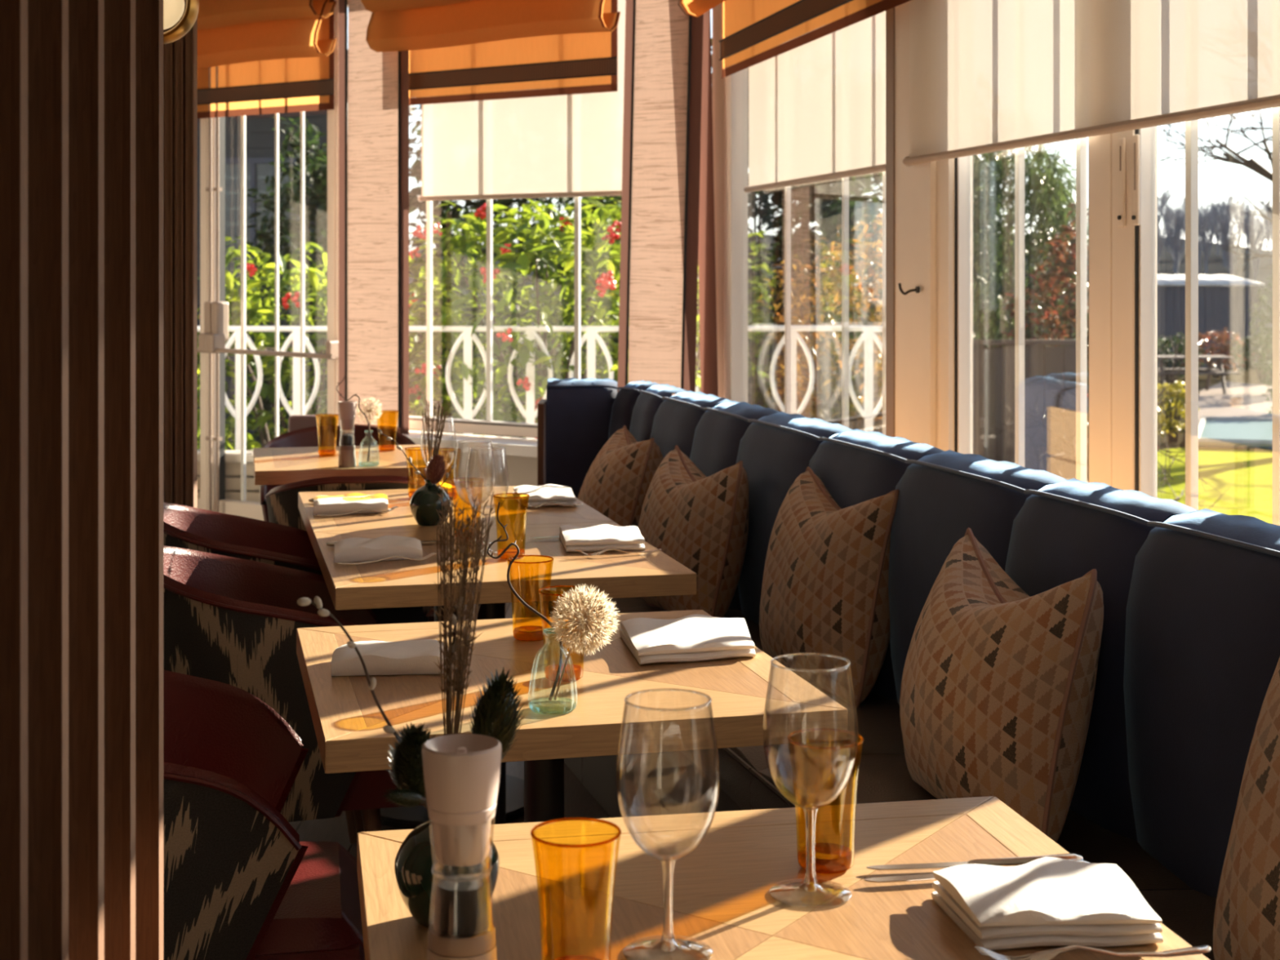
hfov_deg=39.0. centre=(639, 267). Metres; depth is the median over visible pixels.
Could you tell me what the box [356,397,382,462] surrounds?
head
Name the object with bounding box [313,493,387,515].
napkin
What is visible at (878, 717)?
seat cushion
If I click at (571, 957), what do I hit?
tumbler
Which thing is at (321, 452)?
tumbler
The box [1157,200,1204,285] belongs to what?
tree
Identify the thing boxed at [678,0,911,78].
blind
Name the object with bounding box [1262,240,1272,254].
tree
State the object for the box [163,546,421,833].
tub chair
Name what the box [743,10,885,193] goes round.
roller blind
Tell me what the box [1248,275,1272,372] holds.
yew
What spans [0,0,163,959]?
slatted screen
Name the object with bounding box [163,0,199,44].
wall lamp
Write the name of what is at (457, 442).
bowl
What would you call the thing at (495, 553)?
wine glass
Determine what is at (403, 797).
head
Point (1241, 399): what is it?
path
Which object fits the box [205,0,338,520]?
window frame
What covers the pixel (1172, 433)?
shrub
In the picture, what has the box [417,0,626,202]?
roller blind
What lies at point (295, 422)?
padded seat
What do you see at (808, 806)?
bowl
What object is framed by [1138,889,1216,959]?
seat cushion
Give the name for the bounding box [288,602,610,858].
floor
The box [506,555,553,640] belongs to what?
tumbler
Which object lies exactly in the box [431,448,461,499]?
tumbler
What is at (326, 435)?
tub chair
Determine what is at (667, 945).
wine glass
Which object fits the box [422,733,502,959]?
pepper mill
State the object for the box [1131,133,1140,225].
plate
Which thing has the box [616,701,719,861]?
bowl
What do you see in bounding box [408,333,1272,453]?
garden
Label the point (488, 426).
window
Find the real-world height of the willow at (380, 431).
0.134 m
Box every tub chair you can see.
[163,502,356,843]
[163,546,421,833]
[163,670,364,959]
[259,425,416,521]
[265,475,455,624]
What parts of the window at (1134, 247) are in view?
frame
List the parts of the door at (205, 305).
frame, bolt rod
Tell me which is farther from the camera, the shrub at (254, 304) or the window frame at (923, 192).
the shrub at (254, 304)
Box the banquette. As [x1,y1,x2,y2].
[516,377,1279,959]
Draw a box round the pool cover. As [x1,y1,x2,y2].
[1198,416,1272,448]
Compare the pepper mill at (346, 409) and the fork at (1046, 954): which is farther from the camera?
the pepper mill at (346, 409)
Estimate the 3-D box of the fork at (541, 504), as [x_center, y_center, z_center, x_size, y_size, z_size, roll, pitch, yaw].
[-0.216,0.590,4.509,0.151,0.014,0.022,0,0,-17]
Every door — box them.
[197,66,214,511]
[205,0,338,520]
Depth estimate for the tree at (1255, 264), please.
95.98 m
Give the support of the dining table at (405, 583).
on the floor
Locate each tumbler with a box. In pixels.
[315,413,338,455]
[375,409,398,450]
[404,446,433,497]
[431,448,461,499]
[449,477,484,538]
[493,493,529,559]
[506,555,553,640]
[530,817,621,959]
[537,585,588,681]
[787,728,863,874]
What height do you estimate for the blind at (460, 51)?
0.821 m
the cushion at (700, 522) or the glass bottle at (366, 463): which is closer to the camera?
the cushion at (700, 522)
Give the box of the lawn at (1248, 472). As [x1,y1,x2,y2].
[1157,446,1272,524]
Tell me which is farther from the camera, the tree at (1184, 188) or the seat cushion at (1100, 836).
the tree at (1184, 188)
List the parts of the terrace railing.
post, post, post, post, rail, post, post, post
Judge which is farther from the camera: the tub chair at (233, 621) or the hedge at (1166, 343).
the hedge at (1166, 343)
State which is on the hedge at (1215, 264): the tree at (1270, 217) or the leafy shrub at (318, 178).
the tree at (1270, 217)
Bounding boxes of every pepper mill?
[337,400,356,467]
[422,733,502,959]
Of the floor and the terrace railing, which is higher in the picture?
the terrace railing
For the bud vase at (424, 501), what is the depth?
4.18 m
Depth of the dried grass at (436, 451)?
4.21 m
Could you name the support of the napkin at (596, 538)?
on the dining table at (405, 583)
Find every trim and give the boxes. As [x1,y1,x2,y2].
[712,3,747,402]
[885,7,894,436]
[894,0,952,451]
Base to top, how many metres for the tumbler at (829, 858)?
0.129 m
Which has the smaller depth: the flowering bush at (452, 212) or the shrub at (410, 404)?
the shrub at (410, 404)
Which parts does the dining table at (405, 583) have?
veneer panel, veneer panel, veneer panel, veneer panel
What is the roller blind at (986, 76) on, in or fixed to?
attached to the wall
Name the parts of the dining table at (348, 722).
veneer panel, veneer panel, veneer panel, veneer panel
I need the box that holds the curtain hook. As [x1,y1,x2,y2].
[897,283,919,294]
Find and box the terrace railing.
[197,324,882,450]
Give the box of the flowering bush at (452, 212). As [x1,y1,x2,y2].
[408,104,621,437]
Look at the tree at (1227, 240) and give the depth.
95.63 m
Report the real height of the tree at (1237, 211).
4.569 m
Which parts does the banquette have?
panel, plinth panel, plinth panel, plinth panel, seat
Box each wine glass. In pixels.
[420,415,456,505]
[453,440,495,546]
[465,445,508,557]
[616,688,719,959]
[762,653,857,908]
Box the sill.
[403,431,537,457]
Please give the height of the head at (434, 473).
0.080 m
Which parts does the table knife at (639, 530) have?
blade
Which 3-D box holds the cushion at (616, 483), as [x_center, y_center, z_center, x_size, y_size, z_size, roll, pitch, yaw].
[-0.063,0.689,5.353,0.264,0.407,0.436,0,0,-12]
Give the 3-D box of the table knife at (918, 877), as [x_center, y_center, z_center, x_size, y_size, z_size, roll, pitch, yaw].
[0.332,0.593,1.774,0.232,0.010,0.018,0,0,-10]
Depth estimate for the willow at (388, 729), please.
1.59 m
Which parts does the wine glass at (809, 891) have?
stem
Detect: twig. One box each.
[336,374,370,462]
[487,502,563,700]
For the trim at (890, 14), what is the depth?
5.44 m
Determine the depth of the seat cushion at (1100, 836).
3.02 m
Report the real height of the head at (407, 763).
0.102 m
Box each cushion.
[577,425,663,527]
[638,444,748,617]
[680,681,904,810]
[750,754,1191,889]
[759,466,898,707]
[899,527,1103,842]
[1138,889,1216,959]
[1213,657,1279,959]
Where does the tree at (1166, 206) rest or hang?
on the hedge at (1215, 264)
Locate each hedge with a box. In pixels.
[408,234,1272,333]
[1157,333,1204,383]
[1182,327,1255,377]
[1229,331,1272,382]
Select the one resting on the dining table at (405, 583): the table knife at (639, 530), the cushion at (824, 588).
the table knife at (639, 530)
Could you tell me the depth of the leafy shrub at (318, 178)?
14.35 m
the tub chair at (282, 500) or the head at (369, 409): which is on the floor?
the tub chair at (282, 500)
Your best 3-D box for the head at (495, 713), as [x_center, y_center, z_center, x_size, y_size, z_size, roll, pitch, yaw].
[-0.140,0.436,1.635,0.073,0.149,0.057,0,0,0]
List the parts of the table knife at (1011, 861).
blade, handle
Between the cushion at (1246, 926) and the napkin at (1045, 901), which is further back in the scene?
the cushion at (1246, 926)
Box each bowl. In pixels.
[420,417,456,468]
[453,442,495,506]
[465,449,508,515]
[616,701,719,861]
[762,663,857,809]
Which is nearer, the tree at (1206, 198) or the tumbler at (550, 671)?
the tumbler at (550, 671)
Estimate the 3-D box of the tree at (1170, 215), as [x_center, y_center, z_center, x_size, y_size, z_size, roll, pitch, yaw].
[33.777,-2.053,112.456,2.463,4.704,2.546,0,0,-3]
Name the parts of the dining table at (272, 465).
veneer panel, veneer panel, veneer panel, veneer panel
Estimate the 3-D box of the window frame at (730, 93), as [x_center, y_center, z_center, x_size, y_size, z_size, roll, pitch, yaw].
[0.382,-0.075,7.492,0.103,2.510,0.214,0,0,-25]
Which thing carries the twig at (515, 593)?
in the glass bottle at (561, 705)
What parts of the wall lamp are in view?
globe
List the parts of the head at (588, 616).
stem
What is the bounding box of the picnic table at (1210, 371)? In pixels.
[1157,355,1240,394]
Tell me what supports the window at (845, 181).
in the wall
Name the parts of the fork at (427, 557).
handle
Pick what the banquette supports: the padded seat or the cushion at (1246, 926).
the cushion at (1246, 926)
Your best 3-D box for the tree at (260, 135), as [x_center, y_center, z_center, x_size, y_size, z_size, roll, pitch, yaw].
[-4.036,0.330,17.600,3.178,4.440,4.000,0,0,0]
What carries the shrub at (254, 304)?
on the terrace
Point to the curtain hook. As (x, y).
(917, 290)
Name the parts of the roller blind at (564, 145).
rail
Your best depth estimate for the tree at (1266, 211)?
131.64 m
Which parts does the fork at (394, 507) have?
handle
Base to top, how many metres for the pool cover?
0.122 m
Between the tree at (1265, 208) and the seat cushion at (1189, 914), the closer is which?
the seat cushion at (1189, 914)
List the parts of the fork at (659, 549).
handle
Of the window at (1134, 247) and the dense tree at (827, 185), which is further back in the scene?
the dense tree at (827, 185)
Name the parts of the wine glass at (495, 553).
stem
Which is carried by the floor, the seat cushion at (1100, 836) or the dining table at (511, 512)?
the dining table at (511, 512)
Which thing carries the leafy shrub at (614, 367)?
on the terrace
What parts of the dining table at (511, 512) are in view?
veneer panel, veneer panel, veneer panel, veneer panel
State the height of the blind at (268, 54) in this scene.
0.814 m
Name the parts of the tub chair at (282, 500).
seat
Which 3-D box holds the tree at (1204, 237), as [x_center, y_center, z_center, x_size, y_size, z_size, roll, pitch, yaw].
[31.927,-1.732,102.319,2.255,5.155,2.375,0,0,38]
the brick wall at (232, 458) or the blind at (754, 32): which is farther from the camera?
the brick wall at (232, 458)
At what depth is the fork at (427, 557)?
3.66 m
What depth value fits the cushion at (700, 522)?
4.44 m
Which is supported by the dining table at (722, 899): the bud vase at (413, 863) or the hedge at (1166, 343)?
the bud vase at (413, 863)
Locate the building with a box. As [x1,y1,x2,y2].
[1157,274,1264,368]
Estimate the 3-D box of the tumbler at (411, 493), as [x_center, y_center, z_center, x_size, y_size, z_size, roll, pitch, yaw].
[-0.577,0.535,4.717,0.076,0.129,0.076,0,0,0]
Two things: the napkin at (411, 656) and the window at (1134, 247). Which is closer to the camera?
the napkin at (411, 656)
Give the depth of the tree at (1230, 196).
130.52 m
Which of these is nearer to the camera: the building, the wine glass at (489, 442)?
the wine glass at (489, 442)
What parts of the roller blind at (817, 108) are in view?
rail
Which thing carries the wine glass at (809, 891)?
on the dining table at (722, 899)
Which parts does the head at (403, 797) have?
stem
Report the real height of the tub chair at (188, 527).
0.786 m
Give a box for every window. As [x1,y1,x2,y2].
[335,0,581,437]
[784,171,885,435]
[952,133,1111,486]
[1111,106,1279,525]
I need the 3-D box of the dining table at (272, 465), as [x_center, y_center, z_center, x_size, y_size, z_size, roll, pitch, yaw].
[-0.930,0.975,5.740,0.580,0.749,0.700,0,0,-12]
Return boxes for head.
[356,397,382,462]
[382,786,427,808]
[387,721,437,808]
[424,453,447,484]
[467,667,524,759]
[549,582,620,700]
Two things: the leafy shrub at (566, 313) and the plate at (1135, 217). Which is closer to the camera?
the plate at (1135, 217)
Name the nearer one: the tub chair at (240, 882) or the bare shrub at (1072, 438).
the tub chair at (240, 882)
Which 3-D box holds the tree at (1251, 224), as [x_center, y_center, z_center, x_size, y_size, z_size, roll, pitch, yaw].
[38.928,-1.702,114.675,2.100,3.880,2.032,0,0,21]
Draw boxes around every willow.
[297,595,399,739]
[377,429,426,479]
[437,450,457,486]
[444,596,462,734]
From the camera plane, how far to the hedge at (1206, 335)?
41.72 m
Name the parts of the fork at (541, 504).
handle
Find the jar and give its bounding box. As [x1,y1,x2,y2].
[429,816,494,927]
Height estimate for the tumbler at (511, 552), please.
0.129 m
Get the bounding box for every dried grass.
[421,399,448,467]
[431,484,496,735]
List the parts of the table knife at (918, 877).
blade, handle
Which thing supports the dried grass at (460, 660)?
in the bud vase at (413, 863)
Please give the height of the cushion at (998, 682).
0.443 m
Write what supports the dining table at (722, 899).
on the floor
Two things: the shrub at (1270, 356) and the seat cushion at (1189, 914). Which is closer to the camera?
the seat cushion at (1189, 914)
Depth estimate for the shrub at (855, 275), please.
13.07 m
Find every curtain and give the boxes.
[163,0,197,507]
[697,9,718,396]
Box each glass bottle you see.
[357,430,379,466]
[528,627,577,714]
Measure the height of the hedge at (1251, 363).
1.161 m
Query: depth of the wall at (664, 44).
7.57 m
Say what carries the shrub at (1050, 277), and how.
on the garden
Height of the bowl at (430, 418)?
0.141 m
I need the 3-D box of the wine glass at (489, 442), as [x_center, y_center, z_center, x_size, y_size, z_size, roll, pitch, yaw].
[-0.360,0.488,3.924,0.091,0.223,0.091,0,0,0]
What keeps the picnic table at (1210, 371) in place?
on the path
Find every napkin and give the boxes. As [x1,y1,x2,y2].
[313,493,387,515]
[331,639,448,675]
[334,535,422,562]
[512,484,577,506]
[559,524,644,552]
[619,613,755,664]
[931,857,1163,950]
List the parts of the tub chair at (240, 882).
seat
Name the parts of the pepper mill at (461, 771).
knob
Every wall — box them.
[197,449,260,502]
[338,0,408,434]
[408,430,537,487]
[617,0,703,395]
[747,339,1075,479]
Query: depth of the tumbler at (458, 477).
4.01 m
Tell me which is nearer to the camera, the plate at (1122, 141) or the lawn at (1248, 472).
the plate at (1122, 141)
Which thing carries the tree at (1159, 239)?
on the hedge at (1215, 264)
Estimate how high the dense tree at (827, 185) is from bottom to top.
4.923 m
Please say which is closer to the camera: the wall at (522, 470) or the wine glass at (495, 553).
the wine glass at (495, 553)
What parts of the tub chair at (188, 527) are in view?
leg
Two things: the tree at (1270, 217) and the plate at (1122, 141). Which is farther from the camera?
the tree at (1270, 217)
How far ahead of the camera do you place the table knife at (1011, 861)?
1.80 m
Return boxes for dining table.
[253,444,450,484]
[296,609,847,822]
[297,484,613,829]
[313,521,696,824]
[356,795,1208,959]
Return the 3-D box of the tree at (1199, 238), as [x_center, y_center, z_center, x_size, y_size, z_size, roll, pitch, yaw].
[34.099,-1.809,110.932,2.823,4.443,2.524,0,0,1]
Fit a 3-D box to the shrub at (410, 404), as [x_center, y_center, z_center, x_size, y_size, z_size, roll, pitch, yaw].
[-1.793,1.144,11.580,1.094,0.628,0.690,0,0,0]
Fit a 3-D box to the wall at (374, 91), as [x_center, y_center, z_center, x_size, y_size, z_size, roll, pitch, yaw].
[-1.252,-0.395,8.472,0.444,2.330,0.022,0,0,34]
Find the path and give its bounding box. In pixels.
[1198,381,1272,422]
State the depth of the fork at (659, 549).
3.76 m
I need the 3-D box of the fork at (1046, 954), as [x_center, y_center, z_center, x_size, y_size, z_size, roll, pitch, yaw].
[0.392,0.590,1.557,0.209,0.014,0.022,0,0,-8]
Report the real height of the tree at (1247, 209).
4.326 m
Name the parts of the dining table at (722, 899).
veneer panel, veneer panel, veneer panel, veneer panel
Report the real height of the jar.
0.090 m
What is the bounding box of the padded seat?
[288,414,336,431]
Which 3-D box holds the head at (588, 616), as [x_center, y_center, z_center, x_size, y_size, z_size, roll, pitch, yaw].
[-0.074,0.505,2.431,0.100,0.162,0.097,0,0,0]
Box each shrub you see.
[197,235,426,450]
[229,116,327,448]
[272,402,428,438]
[408,196,699,439]
[519,197,776,391]
[608,266,700,391]
[755,213,882,433]
[973,326,1243,510]
[991,203,1159,453]
[1157,380,1185,443]
[1257,344,1272,414]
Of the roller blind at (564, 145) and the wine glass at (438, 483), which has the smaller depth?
the wine glass at (438, 483)
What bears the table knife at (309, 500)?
on the dining table at (511, 512)
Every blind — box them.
[197,0,337,118]
[360,0,620,105]
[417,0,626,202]
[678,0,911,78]
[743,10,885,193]
[902,0,1279,167]
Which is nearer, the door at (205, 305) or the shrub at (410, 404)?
the door at (205, 305)
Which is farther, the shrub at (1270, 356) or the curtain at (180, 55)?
the shrub at (1270, 356)
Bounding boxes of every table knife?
[308,498,396,502]
[326,541,439,546]
[530,529,640,538]
[863,859,1089,883]
[866,853,1083,870]
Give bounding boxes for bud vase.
[394,820,499,928]
[409,479,451,525]
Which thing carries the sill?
attached to the wall at (522, 470)
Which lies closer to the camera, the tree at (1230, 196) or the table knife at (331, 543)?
the table knife at (331, 543)
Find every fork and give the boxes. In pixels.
[315,506,398,515]
[335,552,436,564]
[523,502,582,507]
[574,548,661,555]
[974,944,1210,959]
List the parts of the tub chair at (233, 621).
leg, leg, seat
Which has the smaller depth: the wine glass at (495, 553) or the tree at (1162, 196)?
the wine glass at (495, 553)
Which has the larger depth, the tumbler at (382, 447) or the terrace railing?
the terrace railing
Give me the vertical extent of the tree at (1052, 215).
4.172 m
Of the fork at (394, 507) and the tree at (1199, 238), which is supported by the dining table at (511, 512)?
the fork at (394, 507)
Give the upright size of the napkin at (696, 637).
0.037 m
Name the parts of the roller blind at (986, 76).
rail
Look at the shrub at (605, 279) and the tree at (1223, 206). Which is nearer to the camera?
the shrub at (605, 279)
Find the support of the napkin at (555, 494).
on the dining table at (511, 512)
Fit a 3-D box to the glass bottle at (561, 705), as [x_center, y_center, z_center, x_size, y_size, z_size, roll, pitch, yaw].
[-0.118,0.545,2.452,0.066,0.108,0.068,0,0,2]
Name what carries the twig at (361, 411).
in the glass bottle at (366, 463)
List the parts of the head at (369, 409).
stem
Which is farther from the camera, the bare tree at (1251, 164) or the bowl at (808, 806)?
the bare tree at (1251, 164)
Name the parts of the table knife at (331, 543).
handle, blade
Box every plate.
[1117,137,1125,226]
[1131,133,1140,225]
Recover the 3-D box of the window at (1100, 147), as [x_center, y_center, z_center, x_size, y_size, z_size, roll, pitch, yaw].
[1.000,-0.090,4.587,0.060,2.480,0.972,0,0,-12]
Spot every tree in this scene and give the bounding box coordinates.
[197,48,414,450]
[696,37,882,422]
[764,151,1038,435]
[973,142,1088,458]
[1157,109,1272,272]
[1157,184,1177,238]
[1157,196,1177,252]
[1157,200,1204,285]
[1157,218,1181,264]
[1163,200,1200,271]
[1170,187,1199,208]
[1175,204,1214,273]
[1184,195,1222,275]
[1198,206,1251,285]
[1201,198,1222,243]
[1205,191,1246,255]
[1208,194,1239,267]
[1218,193,1250,245]
[1232,207,1272,286]
[1233,198,1260,253]
[1238,214,1269,271]
[1257,195,1272,249]
[1262,208,1272,250]
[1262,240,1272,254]
[1266,203,1272,228]
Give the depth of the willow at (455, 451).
4.22 m
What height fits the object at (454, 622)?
0.207 m
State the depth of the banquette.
3.05 m
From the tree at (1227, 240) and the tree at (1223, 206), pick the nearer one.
the tree at (1227, 240)
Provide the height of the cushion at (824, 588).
0.442 m
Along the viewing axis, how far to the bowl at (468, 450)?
3.77 m
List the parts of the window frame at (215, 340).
bolt rod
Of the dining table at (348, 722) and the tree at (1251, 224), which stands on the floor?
the dining table at (348, 722)
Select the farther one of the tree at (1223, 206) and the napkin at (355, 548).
the tree at (1223, 206)
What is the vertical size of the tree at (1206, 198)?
3.956 m
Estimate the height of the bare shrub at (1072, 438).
2.136 m

